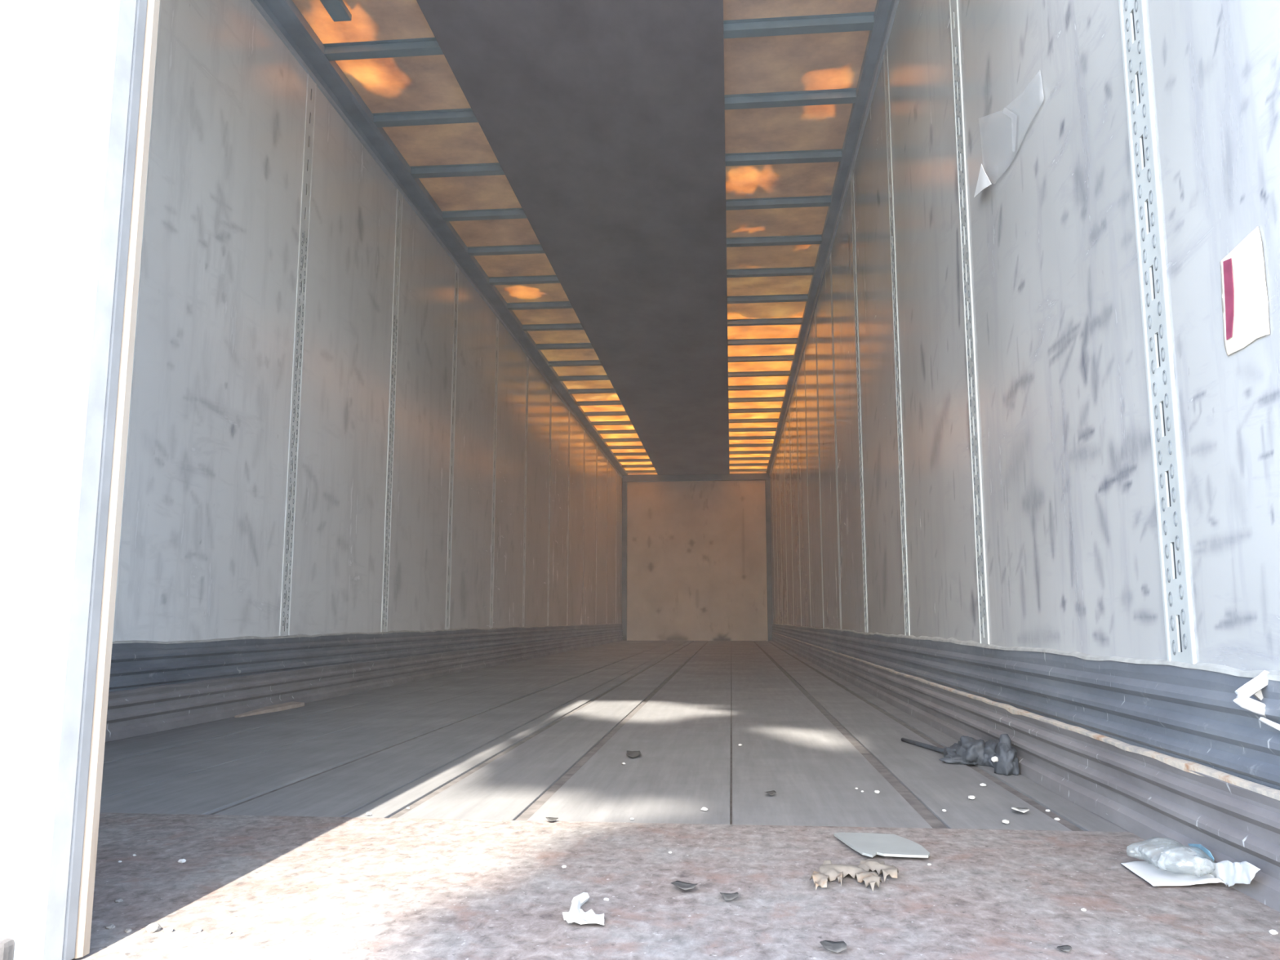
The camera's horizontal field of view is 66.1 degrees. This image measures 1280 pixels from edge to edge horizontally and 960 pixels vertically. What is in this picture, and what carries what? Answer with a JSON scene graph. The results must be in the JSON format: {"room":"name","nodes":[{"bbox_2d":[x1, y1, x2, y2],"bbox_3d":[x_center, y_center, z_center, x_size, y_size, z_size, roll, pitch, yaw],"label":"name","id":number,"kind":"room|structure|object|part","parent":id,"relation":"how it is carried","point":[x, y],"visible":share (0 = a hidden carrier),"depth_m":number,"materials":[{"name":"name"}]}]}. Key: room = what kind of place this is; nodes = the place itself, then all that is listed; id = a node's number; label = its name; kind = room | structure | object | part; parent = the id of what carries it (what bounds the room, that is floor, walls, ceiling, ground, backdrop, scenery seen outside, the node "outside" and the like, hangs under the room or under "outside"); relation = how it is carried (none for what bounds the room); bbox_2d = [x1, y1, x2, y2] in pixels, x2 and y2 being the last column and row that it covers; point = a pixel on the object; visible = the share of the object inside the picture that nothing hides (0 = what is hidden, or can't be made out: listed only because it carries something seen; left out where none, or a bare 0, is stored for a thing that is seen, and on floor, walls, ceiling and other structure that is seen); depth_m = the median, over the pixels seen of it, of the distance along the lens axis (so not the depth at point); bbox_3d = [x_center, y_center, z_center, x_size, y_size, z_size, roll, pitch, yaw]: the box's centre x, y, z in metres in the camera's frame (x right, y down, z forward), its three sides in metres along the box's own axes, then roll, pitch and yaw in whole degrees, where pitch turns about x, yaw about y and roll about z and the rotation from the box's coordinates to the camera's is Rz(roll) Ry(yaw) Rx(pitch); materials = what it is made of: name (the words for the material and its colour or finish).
{"room":"truck trailer interior","nodes":[
{"label":"truck trailer interior","id":0,"kind":"room"},
{"bbox_2d":[105,0,622,742],"bbox_3d":[-1.024,0.230,8.973,0.081,2.960,15.570,-1,-8,5],"label":"wall","id":1,"kind":"structure","parent":0,"point":[345,473],"depth_m":4.29,"materials":[{"name":"white metal"}]},
{"bbox_2d":[0,0,159,959],"bbox_3d":[-1.177,-0.827,1.236,1.198,2.705,0.090,-1,-8,5],"label":"door","id":2,"kind":"structure","parent":1,"relation":"in","point":[77,77],"depth_m":1.06,"materials":[{"name":"white paint"}]},
{"bbox_3d":[-0.592,-0.843,1.168,0.014,2.691,0.035,-1,-8,5],"label":"edge trim","id":3,"kind":"part","parent":2,"relation":"part of","materials":[{"name":"white metal"}]},
{"bbox_3d":[-1.562,-0.762,3.041,0.006,2.495,0.092,-1,-8,5],"label":"cargo post","id":4,"kind":"part","parent":1,"relation":"part of","materials":[{"name":"white metal"}]},
{"bbox_3d":[-1.513,-0.673,3.618,0.008,2.549,1.092,-1,-8,5],"label":"wall panel","id":5,"kind":"part","parent":1,"relation":"part of","materials":[{"name":"white metal"}]},
{"bbox_3d":[-1.454,-0.599,4.197,0.006,2.495,0.092,-1,-8,5],"label":"cargo post","id":6,"kind":"part","parent":1,"relation":"part of","materials":[{"name":"grey metal"}]},
{"bbox_3d":[-1.406,-0.510,4.774,0.008,2.549,1.092,-1,-8,5],"label":"wall panel","id":7,"kind":"part","parent":1,"relation":"part of","materials":[{"name":"white metal"}]},
{"bbox_3d":[-0.997,1.524,8.777,0.024,0.142,15.450,-1,-8,5],"label":"scuff plate","id":8,"kind":"part","parent":1,"relation":"part of","materials":[{"name":"grey metal"}]},
{"bbox_3d":[-1.005,1.394,8.796,0.015,0.169,15.450,-1,-8,5],"label":"scuff plate","id":9,"kind":"part","parent":1,"relation":"part of","materials":[{"name":"grey metal"}]},
{"bbox_3d":[-1.347,-0.435,5.352,0.006,2.495,0.092,-1,-8,5],"label":"cargo post","id":10,"kind":"part","parent":1,"relation":"part of","materials":[{"name":"grey metal"}]},
{"bbox_3d":[-1.298,-0.346,5.929,0.008,2.549,1.092,-1,-8,5],"label":"wall panel","id":11,"kind":"part","parent":1,"relation":"part of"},
{"bbox_3d":[-1.241,-0.272,6.508,0.003,2.495,0.092,-1,-8,5],"label":"cargo post","id":12,"kind":"part","parent":1,"relation":"part of","materials":[{"name":"grey metal"}]},
{"bbox_3d":[-1.191,-0.183,7.085,0.008,2.549,1.092,-1,-8,5],"label":"wall panel","id":13,"kind":"part","parent":1,"relation":"part of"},
{"bbox_3d":[-1.134,-0.108,7.663,0.003,2.495,0.092,-1,-8,5],"label":"cargo post","id":14,"kind":"part","parent":1,"relation":"part of","materials":[{"name":"grey metal"}]},
{"bbox_3d":[-1.084,-0.019,8.241,0.008,2.549,1.092,-1,-8,5],"label":"wall panel","id":15,"kind":"part","parent":1,"relation":"part of","materials":[{"name":"white metal"}]},
{"bbox_3d":[-1.026,0.055,8.819,0.003,2.495,0.092,-1,-8,5],"label":"cargo post","id":16,"kind":"part","parent":1,"relation":"part of","materials":[{"name":"grey metal"}]},
{"bbox_3d":[-0.976,0.144,9.396,0.008,2.549,1.092,-1,-8,5],"label":"wall panel","id":17,"kind":"part","parent":1,"relation":"part of","materials":[{"name":"white metal"}]},
{"bbox_3d":[-0.919,0.219,9.975,0.003,2.495,0.092,-1,-8,5],"label":"cargo post","id":18,"kind":"part","parent":1,"relation":"part of","materials":[{"name":"grey metal"}]},
{"bbox_3d":[-0.869,0.308,10.552,0.008,2.549,1.092,-1,-8,5],"label":"wall panel","id":19,"kind":"part","parent":1,"relation":"part of","materials":[{"name":"white metal"}]},
{"bbox_3d":[-0.812,0.382,11.130,0.003,2.495,0.092,-1,-8,5],"label":"cargo post","id":20,"kind":"part","parent":1,"relation":"part of","materials":[{"name":"grey metal"}]},
{"bbox_3d":[-0.761,0.471,11.707,0.008,2.549,1.092,-1,-8,5],"label":"wall panel","id":21,"kind":"part","parent":1,"relation":"part of","materials":[{"name":"white metal"}]},
{"bbox_3d":[-0.704,0.546,12.286,0.003,2.495,0.092,-1,-8,5],"label":"cargo post","id":22,"kind":"part","parent":1,"relation":"part of","materials":[{"name":"grey metal"}]},
{"bbox_3d":[-0.654,0.634,12.863,0.008,2.549,1.092,-1,-8,5],"label":"wall panel","id":23,"kind":"part","parent":1,"relation":"part of","materials":[{"name":"white metal"}]},
{"bbox_3d":[-0.597,0.709,13.441,0.003,2.495,0.092,-1,-8,5],"label":"cargo post","id":24,"kind":"part","parent":1,"relation":"part of","materials":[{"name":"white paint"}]},
{"bbox_3d":[-0.547,0.798,14.018,0.008,2.549,1.092,-1,-8,5],"label":"wall panel","id":25,"kind":"part","parent":1,"relation":"part of","materials":[{"name":"white metal"}]},
{"bbox_3d":[-0.489,0.873,14.597,0.003,2.495,0.092,-1,-8,5],"label":"cargo post","id":26,"kind":"part","parent":1,"relation":"part of","materials":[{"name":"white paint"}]},
{"bbox_3d":[-0.439,0.962,15.174,0.008,2.549,1.092,-1,-8,5],"label":"wall panel","id":27,"kind":"part","parent":1,"relation":"part of","materials":[{"name":"white metal"}]},
{"bbox_3d":[-0.382,1.036,15.752,0.003,2.495,0.092,-1,-8,5],"label":"cargo post","id":28,"kind":"part","parent":1,"relation":"part of","materials":[{"name":"grey metal"}]},
{"bbox_3d":[-0.344,1.107,16.200,0.008,2.549,0.829,-1,-8,5],"label":"wall panel","id":29,"kind":"part","parent":1,"relation":"part of","materials":[{"name":"white metal"}]},
{"bbox_2d":[250,0,899,478],"bbox_3d":[0.233,-1.163,9.033,2.580,0.094,15.610,-1,-8,5],"label":"ceiling","id":30,"kind":"structure","parent":0,"point":[648,197],"depth_m":5.34,"materials":[{"name":"grey metal"}]},
{"bbox_3d":[-0.964,-1.154,9.143,0.095,0.081,15.490,-1,-8,5],"label":"rail","id":31,"kind":"part","parent":30,"relation":"part of","materials":[{"name":"grey metal"}]},
{"bbox_3d":[1.447,-1.185,8.923,0.062,0.081,15.490,-1,-8,5],"label":"rail","id":32,"kind":"part","parent":30,"relation":"part of","materials":[{"name":"grey metal"}]},
{"bbox_2d":[71,640,1279,959],"bbox_3d":[0.234,1.627,8.643,2.580,0.101,15.580,-1,-8,5],"label":"floor","id":33,"kind":"structure","parent":0,"point":[265,813],"depth_m":1.65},
{"bbox_2d":[105,924,115,929],"bbox_3d":[-0.606,0.511,1.125,0.008,0.004,0.009,-3,-9,21],"label":"stone","id":34,"kind":"object","parent":33,"relation":"on","point":[111,926],"visible":1,"depth_m":1.12,"materials":[{"name":"grey stone"}]},
{"bbox_2d":[114,897,123,902],"bbox_3d":[-0.651,0.526,1.230,0.008,0.004,0.009,-1,-8,7],"label":"stone","id":35,"kind":"object","parent":33,"relation":"on","point":[119,900],"visible":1,"depth_m":1.23,"materials":[{"name":"grey stone"}]},
{"bbox_2d":[124,928,132,933],"bbox_3d":[-0.578,0.509,1.112,0.007,0.004,0.009,2,-8,-11],"label":"stone","id":36,"kind":"object","parent":33,"relation":"on","point":[127,930],"visible":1,"depth_m":1.11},
{"bbox_2d":[145,922,161,933],"bbox_3d":[-0.551,0.507,1.115,0.017,0.008,0.015,-5,-10,33],"label":"stone","id":37,"kind":"object","parent":33,"relation":"on","point":[153,927],"visible":1,"depth_m":1.11,"materials":[{"name":"white stone"}]},
{"bbox_2d":[163,926,173,933],"bbox_3d":[-0.533,0.509,1.113,0.011,0.005,0.009,0,-8,-1],"label":"stone","id":38,"kind":"object","parent":33,"relation":"on","point":[169,929],"visible":1,"depth_m":1.11,"materials":[{"name":"white stone"}]},
{"bbox_2d":[177,858,186,862],"bbox_3d":[-0.667,0.554,1.431,0.011,0.005,0.010,-3,-9,23],"label":"crumb","id":39,"kind":"object","parent":33,"relation":"on","point":[180,860],"visible":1,"depth_m":1.43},
{"bbox_2d":[189,926,202,933],"bbox_3d":[-0.501,0.507,1.111,0.011,0.007,0.015,-3,-8,18],"label":"stone","id":40,"kind":"object","parent":33,"relation":"on","point":[193,930],"visible":1,"depth_m":1.11,"materials":[{"name":"white stone"}]},
{"bbox_2d":[234,701,304,717],"bbox_3d":[-1.415,0.881,3.783,0.053,0.018,0.474,-1,-8,5],"label":"scrap","id":41,"kind":"object","parent":33,"relation":"on","point":[280,707],"visible":1,"depth_m":3.78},
{"bbox_2d":[546,817,558,821],"bbox_3d":[-0.153,0.590,1.717,0.018,0.006,0.028,-3,-9,22],"label":"scrap","id":42,"kind":"object","parent":33,"relation":"on","point":[551,819],"visible":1,"depth_m":1.71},
{"bbox_2d":[562,892,604,925],"bbox_3d":[-0.063,0.515,1.178,0.053,0.013,0.106,-1,-8,5],"label":"scrap","id":43,"kind":"object","parent":33,"relation":"on","point":[575,914],"visible":1,"depth_m":1.15,"materials":[{"name":"white paper"}]},
{"bbox_2d":[626,750,640,757],"bbox_3d":[-0.016,0.708,2.551,0.036,0.008,0.110,0,-8,-2],"label":"scrap","id":44,"kind":"object","parent":33,"relation":"on","point":[633,753],"visible":1,"depth_m":2.54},
{"bbox_3d":[-0.444,0.561,1.355,2.500,0.031,0.788,-1,-8,5],"label":"threshold plate","id":45,"kind":"part","parent":33,"relation":"part of","materials":[{"name":"grey metal"}]},
{"bbox_2d":[671,880,697,889],"bbox_3d":[0.057,0.528,1.281,0.035,0.006,0.035,-1,-8,5],"label":"scrap","id":46,"kind":"object","parent":33,"relation":"on","point":[685,886],"visible":1,"depth_m":1.28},
{"bbox_2d":[720,892,738,900],"bbox_3d":[0.114,0.523,1.239,0.023,0.006,0.024,2,-8,-12],"label":"scrap","id":47,"kind":"object","parent":33,"relation":"on","point":[727,896],"visible":1,"depth_m":1.24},
{"bbox_2d":[764,790,776,795],"bbox_3d":[0.262,0.627,1.975,0.021,0.005,0.032,-3,-9,21],"label":"scrap","id":48,"kind":"object","parent":33,"relation":"on","point":[771,793],"visible":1,"depth_m":1.98,"materials":[{"name":"grey"}]},
{"bbox_2d":[819,940,846,952],"bbox_3d":[0.206,0.496,1.048,0.028,0.006,0.027,-1,-8,5],"label":"scrap","id":49,"kind":"object","parent":33,"relation":"on","point":[838,946],"visible":1,"depth_m":1.05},
{"bbox_2d":[809,858,898,891],"bbox_3d":[0.292,0.534,1.336,0.125,0.014,0.147,-1,-8,5],"label":"dry leaf","id":50,"kind":"object","parent":33,"relation":"on","point":[828,871],"visible":1,"depth_m":1.33,"materials":[{"name":"beige plant"}]},
{"bbox_2d":[833,832,929,857],"bbox_3d":[0.373,0.561,1.515,0.108,0.007,0.171,1,-8,-4],"label":"scrap","id":51,"kind":"object","parent":33,"relation":"on","point":[867,844],"visible":1,"depth_m":1.50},
{"bbox_2d":[901,733,1019,775],"bbox_3d":[0.785,0.670,2.541,0.145,0.088,0.641,2,-8,-14],"label":"rag","id":52,"kind":"object","parent":33,"relation":"on","point":[1000,755],"visible":1,"depth_m":2.38,"materials":[{"name":"black fabric"}]},
{"bbox_2d":[968,795,975,799],"bbox_3d":[0.653,0.625,1.938,0.013,0.006,0.016,-6,-10,38],"label":"crumb","id":53,"kind":"object","parent":33,"relation":"on","point":[971,797],"visible":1,"depth_m":1.93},
{"bbox_2d":[1002,819,1008,823],"bbox_3d":[0.635,0.592,1.708,0.011,0.006,0.013,-3,-9,22],"label":"crumb","id":54,"kind":"object","parent":33,"relation":"on","point":[1006,821],"visible":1,"depth_m":1.70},
{"bbox_2d":[1011,807,1029,813],"bbox_3d":[0.697,0.603,1.800,0.033,0.006,0.035,-6,-10,36],"label":"scrap","id":55,"kind":"object","parent":33,"relation":"on","point":[1022,810],"visible":1,"depth_m":1.79,"materials":[{"name":"white paper"}]},
{"bbox_2d":[1057,945,1071,951],"bbox_3d":[0.452,0.497,1.046,0.013,0.004,0.014,7,-11,-43],"label":"scrap","id":56,"kind":"object","parent":33,"relation":"on","point":[1064,948],"visible":1,"depth_m":1.04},
{"bbox_2d":[1120,857,1260,887],"bbox_3d":[0.722,0.512,1.312,0.095,0.046,0.226,-1,-8,5],"label":"paper sheet","id":57,"kind":"object","parent":33,"relation":"on","point":[1226,872],"visible":0.9,"depth_m":1.31,"materials":[{"name":"white paper"}]},
{"bbox_2d":[1126,837,1214,876],"bbox_3d":[0.736,0.516,1.360,0.090,0.032,0.126,-1,-8,5],"label":"plastic bag","id":58,"kind":"object","parent":57,"relation":"on","point":[1198,851],"visible":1,"depth_m":1.33,"materials":[{"name":"grey"}]},
{"bbox_2d":[1268,928,1278,934],"bbox_3d":[0.713,0.508,1.106,0.008,0.004,0.009,2,-8,-11],"label":"crumb","id":59,"kind":"object","parent":33,"relation":"on","point":[1272,931],"visible":1,"depth_m":1.10,"materials":[{"name":"white"}]},
{"bbox_2d":[626,471,768,640],"bbox_3d":[0.945,1.295,16.498,2.600,2.960,0.072,-1,-8,5],"label":"wall","id":60,"kind":"structure","parent":0,"point":[696,550],"depth_m":16.46,"materials":[{"name":"beige wood"}]},
{"bbox_2d":[622,481,626,640],"bbox_3d":[-0.261,1.334,16.563,0.085,2.700,0.035,-1,-8,5],"label":"trim","id":61,"kind":"structure","parent":60,"relation":"attached to","point":[624,483],"depth_m":16.54,"materials":[{"name":"grey metal"}]},
{"bbox_2d":[622,473,769,481],"bbox_3d":[0.941,-0.041,16.638,2.500,0.114,0.050,-1,-8,5],"label":"trim","id":62,"kind":"structure","parent":60,"relation":"attached to","point":[731,477],"depth_m":16.61,"materials":[{"name":"grey metal"}]},
{"bbox_2d":[764,480,773,640],"bbox_3d":[2.144,1.303,16.343,0.085,2.700,0.035,-1,-8,5],"label":"trim","id":63,"kind":"structure","parent":60,"relation":"attached to","point":[767,483],"depth_m":16.32,"materials":[{"name":"grey metal"}]},
{"bbox_2d":[769,0,1279,912],"bbox_3d":[1.494,0.198,8.743,0.081,2.960,15.570,-1,-8,5],"label":"wall","id":64,"kind":"structure","parent":0,"point":[1024,477],"depth_m":1.98,"materials":[{"name":"white metal"}]},
{"bbox_3d":[2.154,1.074,15.972,0.008,2.549,0.829,-1,-8,5],"label":"wall panel","id":65,"kind":"part","parent":64,"relation":"part of","materials":[{"name":"white metal"}]},
{"bbox_3d":[2.108,1.004,15.525,0.003,2.495,0.092,-1,-8,5],"label":"cargo post","id":66,"kind":"part","parent":64,"relation":"part of","materials":[{"name":"grey metal"}]},
{"bbox_3d":[2.058,0.929,14.946,0.008,2.549,1.092,-1,-8,5],"label":"wall panel","id":67,"kind":"part","parent":64,"relation":"part of","materials":[{"name":"white metal"}]},
{"bbox_3d":[2.001,0.841,14.370,0.003,2.495,0.092,-1,-8,5],"label":"cargo post","id":68,"kind":"part","parent":64,"relation":"part of","materials":[{"name":"grey metal"}]},
{"bbox_3d":[1.951,0.766,13.791,0.008,2.549,1.092,-1,-8,5],"label":"wall panel","id":69,"kind":"part","parent":64,"relation":"part of","materials":[{"name":"white metal"}]},
{"bbox_3d":[1.894,0.677,13.214,0.003,2.495,0.092,-1,-8,5],"label":"cargo post","id":70,"kind":"part","parent":64,"relation":"part of","materials":[{"name":"grey metal"}]},
{"bbox_3d":[1.843,0.602,12.635,0.008,2.549,1.092,-1,-8,5],"label":"wall panel","id":71,"kind":"part","parent":64,"relation":"part of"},
{"bbox_3d":[1.786,0.514,12.059,0.003,2.495,0.092,-1,-8,5],"label":"cargo post","id":72,"kind":"part","parent":64,"relation":"part of","materials":[{"name":"grey metal"}]},
{"bbox_3d":[1.736,0.439,11.480,0.008,2.549,1.092,-1,-8,5],"label":"wall panel","id":73,"kind":"part","parent":64,"relation":"part of","materials":[{"name":"white metal"}]},
{"bbox_3d":[1.679,0.350,10.903,0.003,2.495,0.092,-1,-8,5],"label":"cargo post","id":74,"kind":"part","parent":64,"relation":"part of","materials":[{"name":"grey metal"}]},
{"bbox_3d":[1.629,0.275,10.324,0.008,2.549,1.092,-1,-8,5],"label":"wall panel","id":75,"kind":"part","parent":64,"relation":"part of","materials":[{"name":"white metal"}]},
{"bbox_3d":[1.571,0.187,9.748,0.003,2.495,0.092,-1,-8,5],"label":"cargo post","id":76,"kind":"part","parent":64,"relation":"part of","materials":[{"name":"grey metal"}]},
{"bbox_3d":[1.521,0.112,9.169,0.008,2.549,1.092,-1,-8,5],"label":"wall panel","id":77,"kind":"part","parent":64,"relation":"part of","materials":[{"name":"white metal"}]},
{"bbox_3d":[1.464,0.023,8.592,0.003,2.495,0.092,-1,-8,5],"label":"cargo post","id":78,"kind":"part","parent":64,"relation":"part of","materials":[{"name":"grey metal"}]},
{"bbox_3d":[1.414,-0.052,8.013,0.008,2.549,1.092,-1,-8,5],"label":"wall panel","id":79,"kind":"part","parent":64,"relation":"part of","materials":[{"name":"white metal"}]},
{"bbox_3d":[1.357,-0.140,7.436,0.003,2.495,0.092,-1,-8,5],"label":"cargo post","id":80,"kind":"part","parent":64,"relation":"part of","materials":[{"name":"grey metal"}]},
{"bbox_3d":[1.306,-0.215,6.857,0.008,2.549,1.092,-1,-8,5],"label":"wall panel","id":81,"kind":"part","parent":64,"relation":"part of","materials":[{"name":"white metal"}]},
{"bbox_3d":[1.249,-0.304,6.281,0.003,2.495,0.092,-1,-8,5],"label":"cargo post","id":82,"kind":"part","parent":64,"relation":"part of","materials":[{"name":"grey metal"}]},
{"bbox_3d":[1.199,-0.379,5.702,0.008,2.549,1.092,-1,-8,5],"label":"wall panel","id":83,"kind":"part","parent":64,"relation":"part of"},
{"bbox_3d":[1.140,-0.467,5.126,0.006,2.495,0.092,-1,-8,5],"label":"cargo post","id":84,"kind":"part","parent":64,"relation":"part of","materials":[{"name":"grey metal"}]},
{"bbox_3d":[1.092,-0.542,4.546,0.008,2.549,1.092,-1,-8,5],"label":"wall panel","id":85,"kind":"part","parent":64,"relation":"part of","materials":[{"name":"white metal"}]},
{"bbox_3d":[1.033,-0.631,3.970,0.006,2.495,0.092,-1,-8,5],"label":"cargo post","id":86,"kind":"part","parent":64,"relation":"part of","materials":[{"name":"white metal"}]},
{"bbox_3d":[0.984,-0.706,3.391,0.008,2.549,1.092,-1,-8,5],"label":"wall panel","id":87,"kind":"part","parent":64,"relation":"part of","materials":[{"name":"white metal"}]},
{"bbox_3d":[0.925,-0.794,2.814,0.006,2.495,0.092,-1,-8,5],"label":"cargo post","id":88,"kind":"part","parent":64,"relation":"part of","materials":[{"name":"white metal"}]},
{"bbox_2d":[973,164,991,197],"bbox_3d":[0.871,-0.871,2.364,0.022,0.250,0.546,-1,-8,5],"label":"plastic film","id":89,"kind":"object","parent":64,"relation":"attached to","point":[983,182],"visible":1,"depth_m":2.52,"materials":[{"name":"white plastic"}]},
{"bbox_3d":[1.465,1.493,8.553,0.024,0.142,15.450,-1,-8,5],"label":"scuff plate","id":90,"kind":"part","parent":64,"relation":"part of","materials":[{"name":"grey metal"}]},
{"bbox_3d":[1.473,1.363,8.570,0.015,0.167,15.450,-1,-8,5],"label":"scuff plate","id":91,"kind":"part","parent":64,"relation":"part of","materials":[{"name":"grey metal"}]},
{"bbox_3d":[0.877,-0.869,2.235,0.008,2.549,1.092,-1,-8,5],"label":"wall panel","id":92,"kind":"part","parent":64,"relation":"part of","materials":[{"name":"white metal"}]},
{"bbox_3d":[0.818,-0.950,1.658,0.006,2.511,0.092,-1,-8,5],"label":"cargo post","id":93,"kind":"part","parent":64,"relation":"part of","materials":[{"name":"white metal"}]},
{"bbox_3d":[0.795,-0.994,1.353,0.008,2.549,0.537,-1,-8,5],"label":"wall panel","id":94,"kind":"part","parent":64,"relation":"part of","materials":[{"name":"white metal"}]},
{"bbox_2d":[1219,226,1269,355],"bbox_3d":[0.792,-0.246,1.295,0.003,0.143,0.114,-1,-8,5],"label":"wall label","id":95,"kind":"object","parent":64,"relation":"attached to","point":[1244,297],"visible":1,"depth_m":1.29,"materials":[{"name":"white paper"}]},
{"bbox_2d":[1233,670,1279,730],"bbox_3d":[0.791,0.275,1.220,0.084,0.075,0.079,-1,-8,5],"label":"bracket","id":96,"kind":"object","parent":64,"relation":"attached to","point":[1254,686],"visible":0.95,"depth_m":1.24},
{"bbox_3d":[0.810,0.280,1.254,0.052,0.060,0.006,-1,-8,5],"label":"plate","id":97,"kind":"part","parent":96,"relation":"part of","materials":[{"name":"white metal"}]}
]}

